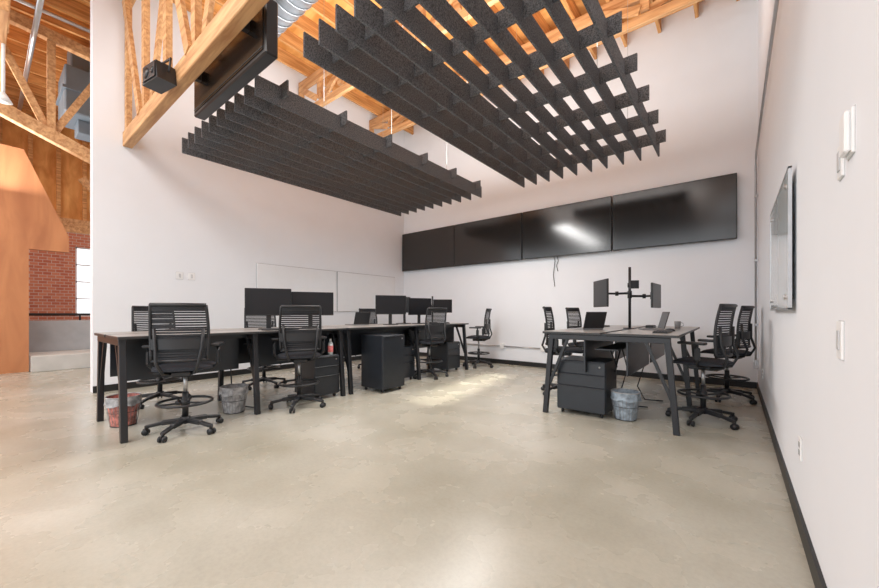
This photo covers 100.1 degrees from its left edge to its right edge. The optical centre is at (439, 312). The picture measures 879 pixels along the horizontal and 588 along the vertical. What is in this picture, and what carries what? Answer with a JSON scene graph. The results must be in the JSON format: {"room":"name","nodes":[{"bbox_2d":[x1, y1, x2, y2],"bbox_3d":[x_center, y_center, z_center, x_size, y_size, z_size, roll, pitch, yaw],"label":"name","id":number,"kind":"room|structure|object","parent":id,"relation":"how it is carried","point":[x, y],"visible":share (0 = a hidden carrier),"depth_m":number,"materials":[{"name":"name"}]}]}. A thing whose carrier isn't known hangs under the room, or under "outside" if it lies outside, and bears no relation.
{"room":"open plan office","nodes":[
{"label":"open plan office","id":0,"kind":"room"},
{"bbox_2d":[0,144,68,373],"bbox_3d":[-10.269,-1.110,5.216,0.150,4.620,7.100,0,0,39],"label":"wall","id":1,"kind":"structure","parent":0,"point":[29,220],"depth_m":7.38,"materials":[{"name":"orange wood"}]},
{"bbox_2d":[0,106,89,320],"bbox_3d":[-10.370,-2.050,9.512,0.320,6.500,13.880,0,0,39],"label":"brick wall","id":2,"kind":"structure","parent":0,"point":[51,274],"depth_m":9.73,"materials":[{"name":"red brick"}]},
{"bbox_2d":[75,247,89,312],"bbox_3d":[-9.489,-0.850,10.691,0.060,1.900,1.580,0,0,39],"label":"window","id":3,"kind":"structure","parent":2,"relation":"in","point":[76,248],"depth_m":10.08,"materials":[{"name":"white plastic"}]},
{"bbox_2d":[29,320,89,351],"bbox_3d":[-7.923,0.690,9.743,0.150,1.020,4.700,0,0,39],"label":"wall","id":4,"kind":"structure","parent":0,"point":[51,335],"depth_m":8.52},
{"bbox_2d":[29,313,89,319],"bbox_3d":[-7.927,0.095,9.746,0.060,0.170,4.700,0,0,39],"label":"handrail","id":5,"kind":"object","parent":4,"relation":"on","point":[30,314],"visible":0.18,"depth_m":8.58,"materials":[{"name":"black metal"}]},
{"bbox_2d":[62,177,89,234],"bbox_3d":[-8.143,-1.900,9.509,1.355,6.200,2.260,0,0,39],"label":"brace","id":6,"kind":"object","parent":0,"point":[71,228],"visible":0.07,"depth_m":9.28,"materials":[{"name":"brown wood"}]},
{"bbox_2d":[90,0,403,392],"bbox_3d":[-3.179,-2.050,8.140,0.200,6.500,6.630,0,0,39],"label":"wall","id":7,"kind":"structure","parent":0,"point":[158,211],"depth_m":6.43,"materials":[{"name":"white paint"}]},
{"bbox_2d":[176,272,194,279],"bbox_3d":[-4.426,-0.639,6.413,0.012,0.115,0.269,0,0,39],"label":"switch plates","id":8,"kind":"object","parent":7,"relation":"attached to","point":[179,275],"visible":1,"depth_m":6.41,"materials":[{"name":"white plastic"}]},
{"bbox_2d":[93,356,360,392],"bbox_3d":[-3.099,1.150,8.067,0.015,0.100,6.615,0,0,39],"label":"baseboard","id":9,"kind":"structure","parent":7,"relation":"attached to","point":[112,387],"depth_m":6.60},
{"bbox_2d":[256,263,394,311],"bbox_3d":[-2.459,-0.510,8.858,0.025,0.980,3.850,0,0,39],"label":"whiteboard","id":10,"kind":"object","parent":7,"relation":"attached to","point":[355,291],"visible":0.77,"depth_m":8.78,"materials":[{"name":"white metal"}]},
{"bbox_2d":[5,0,738,134],"bbox_3d":[-4.792,-5.169,4.935,13.800,0.258,13.610,0,0,39],"label":"ceiling","id":11,"kind":"structure","parent":0,"point":[18,39],"depth_m":6.98,"materials":[{"name":"brown wood"}]},
{"bbox_2d":[0,0,10,91],"bbox_3d":[-8.287,-4.565,6.895,6.183,0.930,0.150,0,0,39],"label":"roof truss","id":12,"kind":"object","parent":11,"relation":"attached to","point":[4,4],"visible":0.66,"depth_m":5.25,"materials":[{"name":"brown wood"}]},
{"bbox_2d":[0,43,12,104],"bbox_3d":[-6.652,-4.250,5.611,0.200,2.060,0.200,0,0,39],"label":"pendant lamp","id":13,"kind":"object","parent":11,"relation":"hanging from","point":[4,99],"visible":0.77,"depth_m":5.60,"materials":[{"name":"white plastic"}]},
{"bbox_2d":[0,9,89,163],"bbox_3d":[-6.715,-3.584,6.021,0.150,2.910,4.272,0,0,39],"label":"truss","id":14,"kind":"object","parent":11,"relation":"attached to","point":[48,130],"visible":0.35,"depth_m":6.17,"materials":[{"name":"brown wood"}]},
{"bbox_2d":[14,0,89,124],"bbox_3d":[-7.999,-4.622,7.049,5.700,0.215,11.000,0,0,39],"label":"pipe","id":15,"kind":"object","parent":14,"relation":"attached to","point":[38,7],"visible":0.53,"depth_m":5.97,"materials":[{"name":"silver metal"}]},
{"bbox_2d":[56,51,89,141],"bbox_3d":[-6.827,-4.215,7.232,0.960,1.630,0.910,0,0,39],"label":"duct","id":16,"kind":"object","parent":11,"relation":"hanging from","point":[75,75],"visible":0.37,"depth_m":6.84,"materials":[{"name":"silver metal"}]},
{"bbox_2d":[122,0,268,148],"bbox_3d":[-1.876,-3.815,3.361,7.790,2.430,0.150,0,0,39],"label":"roof truss","id":17,"kind":"object","parent":11,"relation":"attached to","point":[208,37],"visible":0.95,"depth_m":4.38,"materials":[{"name":"brown wood"}]},
{"bbox_2d":[142,57,176,93],"bbox_3d":[-3.152,-2.700,4.160,0.404,0.280,0.248,0,0,29],"label":"loudspeaker","id":18,"kind":"object","parent":17,"relation":"attached to","point":[160,77],"visible":1,"depth_m":4.08,"materials":[{"name":"black plastic"}]},
{"bbox_2d":[194,0,277,120],"bbox_3d":[-2.241,-2.600,3.865,1.770,0.520,0.210,0,0,39],"label":"display panel","id":19,"kind":"object","parent":17,"relation":"attached to","point":[255,47],"visible":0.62,"depth_m":3.65,"materials":[{"name":"black metal"}]},
{"bbox_2d":[274,0,317,36],"bbox_3d":[-0.369,-4.354,3.307,5.190,1.353,0.546,0,0,39],"label":"spiral duct","id":20,"kind":"object","parent":11,"relation":"hanging from","point":[289,11],"visible":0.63,"depth_m":4.52,"materials":[{"name":"metal"}]},
{"bbox_2d":[182,75,481,215],"bbox_3d":[-1.422,-3.690,6.278,2.470,2.820,4.420,0,0,39],"label":"grid","id":21,"kind":"object","parent":11,"relation":"hanging from","point":[271,131],"visible":0.92,"depth_m":5.43,"materials":[{"name":"grey fabric"}]},
{"bbox_2d":[298,0,498,106],"bbox_3d":[-0.041,-4.640,5.670,7.766,0.780,0.150,0,0,39],"label":"roof truss","id":22,"kind":"object","parent":11,"relation":"attached to","point":[325,97],"visible":0.31,"depth_m":7.39,"materials":[{"name":"brown wood"}]},
{"bbox_2d":[303,0,665,187],"bbox_3d":[0.999,-3.690,4.325,2.370,2.820,4.400,0,0,39],"label":"grid","id":23,"kind":"object","parent":11,"relation":"hanging from","point":[369,51],"visible":1,"depth_m":3.73,"materials":[{"name":"grey fabric"}]},
{"bbox_2d":[369,0,701,136],"bbox_3d":[1.204,-4.740,7.236,7.750,0.580,0.150,0,0,39],"label":"roof truss","id":24,"kind":"object","parent":11,"relation":"attached to","point":[658,9],"visible":0.32,"depth_m":5.93,"materials":[{"name":"brown wood"}]},
{"bbox_2d":[0,356,814,587],"bbox_3d":[-4.762,1.250,5.020,14.690,0.100,13.880,0,0,39],"label":"floor","id":25,"kind":"structure","parent":0,"point":[461,479],"depth_m":2.40,"materials":[{"name":"concrete"}]},
{"bbox_2d":[29,349,89,371],"bbox_3d":[-7.438,1.040,9.252,1.180,0.320,3.860,0,0,39],"label":"concrete curb","id":26,"kind":"object","parent":25,"relation":"on","point":[67,359],"visible":0.22,"depth_m":7.75,"materials":[{"name":"grey concrete"}]},
{"bbox_2d":[104,392,141,427],"bbox_3d":[-3.378,1.041,3.940,0.318,0.317,0.316,0,0,39],"label":"waste bin","id":27,"kind":"object","parent":25,"relation":"on","point":[111,402],"visible":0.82,"depth_m":3.87,"materials":[{"name":"red plastic"}]},
{"bbox_2d":[131,306,190,408],"bbox_3d":[-3.719,0.553,4.922,0.700,1.293,0.687,0,0,34],"label":"chair","id":28,"kind":"object","parent":25,"relation":"on","point":[159,381],"visible":0.33,"depth_m":4.88,"materials":[{"name":"black plastic"}]},
{"bbox_2d":[141,303,224,442],"bbox_3d":[-2.590,0.553,3.724,0.687,1.293,0.700,0,0,-21],"label":"chair","id":29,"kind":"object","parent":25,"relation":"on","point":[181,366],"visible":1,"depth_m":3.55,"materials":[{"name":"black plastic"}]},
{"bbox_2d":[94,327,345,443],"bbox_3d":[-2.574,0.711,4.689,1.134,0.982,2.532,0,0,39],"label":"desk","id":30,"kind":"object","parent":25,"relation":"on","point":[253,346],"visible":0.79,"depth_m":4.29,"materials":[{"name":"grey laminate"}]},
{"bbox_2d":[245,288,290,329],"bbox_3d":[-2.269,-0.051,4.886,0.560,0.539,0.200,0,0,-21],"label":"computer monitor","id":31,"kind":"object","parent":30,"relation":"on","point":[267,302],"visible":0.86,"depth_m":4.84,"materials":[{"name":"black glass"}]},
{"bbox_2d":[261,328,296,330],"bbox_3d":[-2.027,0.208,4.699,0.140,0.021,0.430,0,0,39],"label":"keyboard","id":32,"kind":"object","parent":30,"relation":"on","point":[267,329],"visible":0.58,"depth_m":4.61,"materials":[{"name":"black plastic"}]},
{"bbox_2d":[291,292,332,327],"bbox_3d":[-1.882,-0.042,5.370,0.640,0.519,0.200,0,0,-23],"label":"computer monitor","id":33,"kind":"object","parent":30,"relation":"on","point":[324,299],"visible":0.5,"depth_m":5.36,"materials":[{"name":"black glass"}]},
{"bbox_2d":[219,383,248,413],"bbox_3d":[-2.481,1.041,4.452,0.318,0.317,0.316,0,0,39],"label":"waste bin","id":34,"kind":"object","parent":25,"relation":"on","point":[233,398],"visible":1,"depth_m":4.36,"materials":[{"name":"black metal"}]},
{"bbox_2d":[242,308,286,389],"bbox_3d":[-2.857,0.553,6.024,0.687,1.293,0.700,0,0,-41],"label":"chair","id":35,"kind":"object","parent":25,"relation":"on","point":[263,369],"visible":0.41,"depth_m":6.04,"materials":[{"name":"black plastic"}]},
{"bbox_2d":[268,305,326,412],"bbox_3d":[-1.817,0.553,4.718,0.687,1.293,0.700,0,0,-26],"label":"chair","id":36,"kind":"object","parent":25,"relation":"on","point":[303,354],"visible":1,"depth_m":4.55,"materials":[{"name":"black plastic"}]},
{"bbox_2d":[295,353,338,397],"bbox_3d":[-1.765,0.900,5.309,0.526,0.600,0.400,0,0,39],"label":"pedestal","id":37,"kind":"object","parent":25,"relation":"on","point":[325,368],"visible":0.83,"depth_m":5.13,"materials":[{"name":"black metal"}]},
{"bbox_2d":[328,339,332,354],"bbox_3d":[-1.553,0.485,5.242,0.074,0.225,0.074,0,0,39],"label":"water bottle","id":38,"kind":"object","parent":37,"relation":"on","point":[330,343],"visible":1,"depth_m":5.21,"materials":[{"name":"plastic"}]},
{"bbox_2d":[357,308,377,368],"bbox_3d":[-1.405,0.553,8.001,0.700,1.293,0.687,0,0,39],"label":"chair","id":39,"kind":"object","parent":25,"relation":"on","point":[371,321],"visible":0.16,"depth_m":8.21,"materials":[{"name":"black plastic"}]},
{"bbox_2d":[361,333,403,392],"bbox_3d":[-0.884,0.770,5.769,0.506,0.860,0.460,0,0,39],"label":"storage cabinet","id":40,"kind":"object","parent":25,"relation":"on","point":[382,354],"visible":1,"depth_m":5.59,"materials":[{"name":"black metal"}]},
{"bbox_2d":[322,322,468,394],"bbox_3d":[-0.785,0.711,6.921,1.134,0.982,3.092,0,0,39],"label":"desk","id":41,"kind":"object","parent":25,"relation":"on","point":[352,334],"visible":0.52,"depth_m":6.33,"materials":[{"name":"grey laminate"}]},
{"bbox_2d":[345,312,370,324],"bbox_3d":[-1.448,0.104,6.542,0.300,0.230,0.340,0,0,39],"label":"laptop","id":42,"kind":"object","parent":41,"relation":"on","point":[361,318],"visible":0.98,"depth_m":6.46,"materials":[{"name":"grey plastic"}]},
{"bbox_2d":[375,295,405,324],"bbox_3d":[-0.884,-0.046,6.647,0.560,0.529,0.200,0,0,-21],"label":"computer monitor","id":43,"kind":"object","parent":41,"relation":"on","point":[384,304],"visible":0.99,"depth_m":6.60,"materials":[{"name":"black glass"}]},
{"bbox_2d":[396,297,410,323],"bbox_3d":[-0.720,-0.051,7.371,0.200,0.539,0.500,0,0,34],"label":"computer monitor","id":44,"kind":"object","parent":41,"relation":"on","point":[404,315],"visible":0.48,"depth_m":7.37,"materials":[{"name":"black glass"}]},
{"bbox_2d":[408,298,430,323],"bbox_3d":[-0.397,-0.034,7.255,0.480,0.504,0.200,0,0,-23],"label":"computer monitor","id":45,"kind":"object","parent":41,"relation":"on","point":[416,306],"visible":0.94,"depth_m":7.21,"materials":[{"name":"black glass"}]},
{"bbox_2d":[431,296,451,322],"bbox_3d":[0.009,-0.065,7.791,0.510,0.570,0.190,0,0,6],"label":"computer monitor","id":46,"kind":"object","parent":41,"relation":"on","point":[436,303],"visible":0.82,"depth_m":7.76,"materials":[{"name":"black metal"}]},
{"bbox_2d":[404,345,414,378],"bbox_3d":[-0.766,0.900,6.636,0.506,0.600,0.420,0,0,39],"label":"pedestal","id":47,"kind":"object","parent":25,"relation":"on","point":[409,357],"visible":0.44,"depth_m":6.53,"materials":[{"name":"black metal"}]},
{"bbox_2d":[411,307,448,379],"bbox_3d":[-0.203,0.553,6.870,0.687,1.293,0.700,0,0,-41],"label":"chair","id":48,"kind":"object","parent":25,"relation":"on","point":[440,328],"visible":0.93,"depth_m":6.71,"materials":[{"name":"black plastic"}]},
{"bbox_2d":[430,341,459,371],"bbox_3d":[0.109,0.900,7.729,0.506,0.600,0.420,0,0,39],"label":"pedestal","id":49,"kind":"object","parent":25,"relation":"on","point":[449,352],"visible":0.91,"depth_m":7.55,"materials":[{"name":"black metal"}]},
{"bbox_2d":[230,336,662,407],"bbox_3d":[0.154,0.796,4.777,4.240,0.797,3.865,0,0,39],"label":"power cables","id":50,"kind":"object","parent":25,"relation":"on","point":[408,336],"visible":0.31,"depth_m":4.64,"materials":[{"name":"black plastic"}]},
{"bbox_2d":[463,308,492,368],"bbox_3d":[0.866,0.553,8.192,0.700,1.293,0.687,0,0,19],"label":"chair","id":51,"kind":"object","parent":25,"relation":"on","point":[487,321],"visible":0.99,"depth_m":8.06,"materials":[{"name":"black plastic"}]},
{"bbox_2d":[541,306,583,394],"bbox_3d":[1.840,0.553,5.466,0.700,1.293,0.687,0,0,29],"label":"chair","id":52,"kind":"object","parent":25,"relation":"on","point":[569,350],"visible":0.45,"depth_m":5.38,"materials":[{"name":"black plastic"}]},
{"bbox_2d":[565,307,583,348],"bbox_3d":[2.531,0.553,6.385,0.687,1.293,0.700,0,0,-43],"label":"chair","id":53,"kind":"object","parent":25,"relation":"on","point":[569,310],"visible":0.34,"depth_m":6.53,"materials":[{"name":"black plastic"}]},
{"bbox_2d":[557,355,616,417],"bbox_3d":[1.794,0.880,4.479,0.550,0.640,0.526,0,0,39],"label":"pedestal","id":54,"kind":"object","parent":25,"relation":"on","point":[589,391],"visible":0.95,"depth_m":4.27,"materials":[{"name":"black metal"}]},
{"bbox_2d":[542,325,699,435],"bbox_3d":[2.648,0.711,5.080,1.394,0.982,2.792,0,0,39],"label":"desk","id":55,"kind":"object","parent":25,"relation":"on","point":[634,343],"visible":0.77,"depth_m":4.30,"materials":[{"name":"grey laminate"}]},
{"bbox_2d":[570,312,606,329],"bbox_3d":[1.951,0.104,4.825,0.340,0.230,0.300,0,0,-21],"label":"laptop","id":56,"kind":"object","parent":55,"relation":"on","point":[593,320],"visible":0.99,"depth_m":4.71,"materials":[{"name":"grey plastic"}]},
{"bbox_2d":[593,267,660,328],"bbox_3d":[2.621,-0.205,5.077,0.880,0.850,0.508,0,0,18],"label":"stand","id":57,"kind":"object","parent":55,"relation":"on","point":[601,293],"visible":1,"depth_m":5.07,"materials":[{"name":"black metal"}]},
{"bbox_2d":[645,325,655,327],"bbox_3d":[3.073,0.200,5.354,0.102,0.040,0.220,0,0,39],"label":"station","id":58,"kind":"object","parent":55,"relation":"on","point":[646,326],"visible":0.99,"depth_m":5.28,"materials":[{"name":"black plastic"}]},
{"bbox_2d":[638,312,669,329],"bbox_3d":[2.773,0.104,4.775,0.300,0.230,0.340,0,0,19],"label":"laptop","id":59,"kind":"object","parent":55,"relation":"on","point":[664,317],"visible":0.98,"depth_m":4.69,"materials":[{"name":"grey plastic"}]},
{"bbox_2d":[652,330,672,332],"bbox_3d":[2.486,0.208,4.095,0.140,0.021,0.430,0,0,39],"label":"keyboard","id":60,"kind":"object","parent":55,"relation":"on","point":[656,331],"visible":1,"depth_m":3.96,"materials":[{"name":"black plastic"}]},
{"bbox_2d":[674,321,683,328],"bbox_3d":[3.334,0.170,5.137,0.079,0.100,0.102,0,0,-20],"label":"coffee mug","id":61,"kind":"object","parent":55,"relation":"on","point":[677,324],"visible":0.97,"depth_m":5.12,"materials":[{"name":"grey ceramic"}]},
{"bbox_2d":[610,388,641,421],"bbox_3d":[2.104,1.041,4.161,0.318,0.317,0.316,0,0,39],"label":"waste bin","id":62,"kind":"object","parent":25,"relation":"on","point":[625,402],"visible":1,"depth_m":4.07,"materials":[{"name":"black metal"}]},
{"bbox_2d":[665,304,739,429],"bbox_3d":[2.914,0.553,4.078,0.687,1.293,0.700,0,0,-36],"label":"chair","id":63,"kind":"object","parent":25,"relation":"on","point":[720,342],"visible":1,"depth_m":3.92,"materials":[{"name":"black plastic"}]},
{"bbox_2d":[696,306,756,404],"bbox_3d":[3.988,0.553,5.114,0.687,1.293,0.700,0,0,-36],"label":"chair","id":64,"kind":"object","parent":25,"relation":"on","point":[740,334],"visible":0.76,"depth_m":4.96,"materials":[{"name":"black plastic"}]},
{"bbox_2d":[404,0,757,381],"bbox_3d":[1.985,-2.050,8.379,7.960,6.500,0.200,0,0,39],"label":"wall","id":65,"kind":"structure","parent":0,"point":[700,73],"depth_m":6.76,"materials":[{"name":"white paint"}]},
{"bbox_2d":[402,225,454,270],"bbox_3d":[-0.311,-1.712,10.011,1.855,1.055,0.123,0,0,39],"label":"wall-mounted television","id":66,"kind":"object","parent":65,"relation":"attached to","point":[432,248],"visible":1,"depth_m":9.90,"materials":[{"name":"black plastic"}]},
{"bbox_2d":[455,212,522,265],"bbox_3d":[1.148,-1.712,8.842,1.855,1.055,0.123,0,0,39],"label":"wall-mounted television","id":67,"kind":"object","parent":65,"relation":"attached to","point":[496,239],"visible":1,"depth_m":8.73,"materials":[{"name":"black glass"}]},
{"bbox_2d":[460,343,545,351],"bbox_3d":[1.196,0.780,8.850,2.800,0.120,0.050,0,0,39],"label":"cable raceway","id":68,"kind":"object","parent":65,"relation":"attached to","point":[501,345],"visible":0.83,"depth_m":8.55,"materials":[{"name":"silver metal"}]},
{"bbox_2d":[522,196,611,259],"bbox_3d":[2.607,-1.712,7.673,1.855,1.055,0.123,0,0,39],"label":"wall-mounted television","id":69,"kind":"object","parent":65,"relation":"attached to","point":[583,227],"visible":1,"depth_m":7.56,"materials":[{"name":"black glass"}]},
{"bbox_2d":[419,352,756,388],"bbox_3d":[1.990,1.150,8.237,7.745,0.100,0.015,0,0,39],"label":"baseboard","id":70,"kind":"structure","parent":65,"relation":"attached to","point":[745,384],"depth_m":6.80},
{"bbox_2d":[612,173,736,250],"bbox_3d":[4.067,-1.712,6.504,1.855,1.055,0.123,0,0,39],"label":"wall-mounted television","id":71,"kind":"object","parent":65,"relation":"attached to","point":[702,210],"visible":1,"depth_m":6.39,"materials":[{"name":"black glass"}]},
{"bbox_2d":[758,0,878,587],"bbox_3d":[0.892,-2.050,0.490,0.200,6.500,13.880,0,0,39],"label":"wall","id":72,"kind":"structure","parent":0,"point":[824,62],"depth_m":1.48,"materials":[{"name":"white paint"}]},
{"bbox_2d":[754,0,778,368],"bbox_3d":[1.957,-0.792,2.020,0.049,3.324,9.600,0,0,39],"label":"conduit","id":73,"kind":"object","parent":72,"relation":"attached to","point":[776,3],"visible":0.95,"depth_m":5.16,"materials":[{"name":"silver metal"}]},
{"bbox_2d":[770,166,793,310],"bbox_3d":[2.553,-0.450,2.759,0.045,0.864,1.420,0,0,39],"label":"board","id":74,"kind":"object","parent":72,"relation":"attached to","point":[781,296],"visible":1,"depth_m":2.50,"materials":[{"name":"white glass"}]},
{"bbox_2d":[757,382,826,587],"bbox_3d":[0.746,1.150,0.479,0.015,0.100,13.680,0,0,39],"label":"baseboard","id":75,"kind":"structure","parent":72,"relation":"attached to","point":[816,573],"depth_m":2.06,"materials":[{"name":"black rubber"}]},
{"bbox_2d":[798,436,801,461],"bbox_3d":[2.004,0.755,2.046,0.010,0.126,0.081,0,0,39],"label":"wall outlet","id":76,"kind":"object","parent":72,"relation":"attached to","point":[799,437],"visible":1,"depth_m":2.03,"materials":[{"name":"white plastic"}]},
{"bbox_2d":[836,320,844,360],"bbox_3d":[1.385,0.095,1.274,0.012,0.136,0.081,0,0,39],"label":"light switch","id":77,"kind":"object","parent":72,"relation":"attached to","point":[840,325],"visible":1,"depth_m":1.25,"materials":[{"name":"white plastic"}]},
{"bbox_2d":[837,147,844,181],"bbox_3d":[1.378,-0.520,1.266,0.012,0.121,0.076,0,0,39],"label":"light switch","id":78,"kind":"object","parent":72,"relation":"attached to","point":[840,162],"visible":0.74,"depth_m":1.26,"materials":[{"name":"white plastic"}]},
{"bbox_2d":[839,104,855,160],"bbox_3d":[1.293,-0.565,1.168,0.023,0.146,0.091,0,0,39],"label":"thermostat","id":79,"kind":"object","parent":72,"relation":"attached to","point":[847,123],"visible":1,"depth_m":1.14,"materials":[{"name":"white plastic"}]}
]}

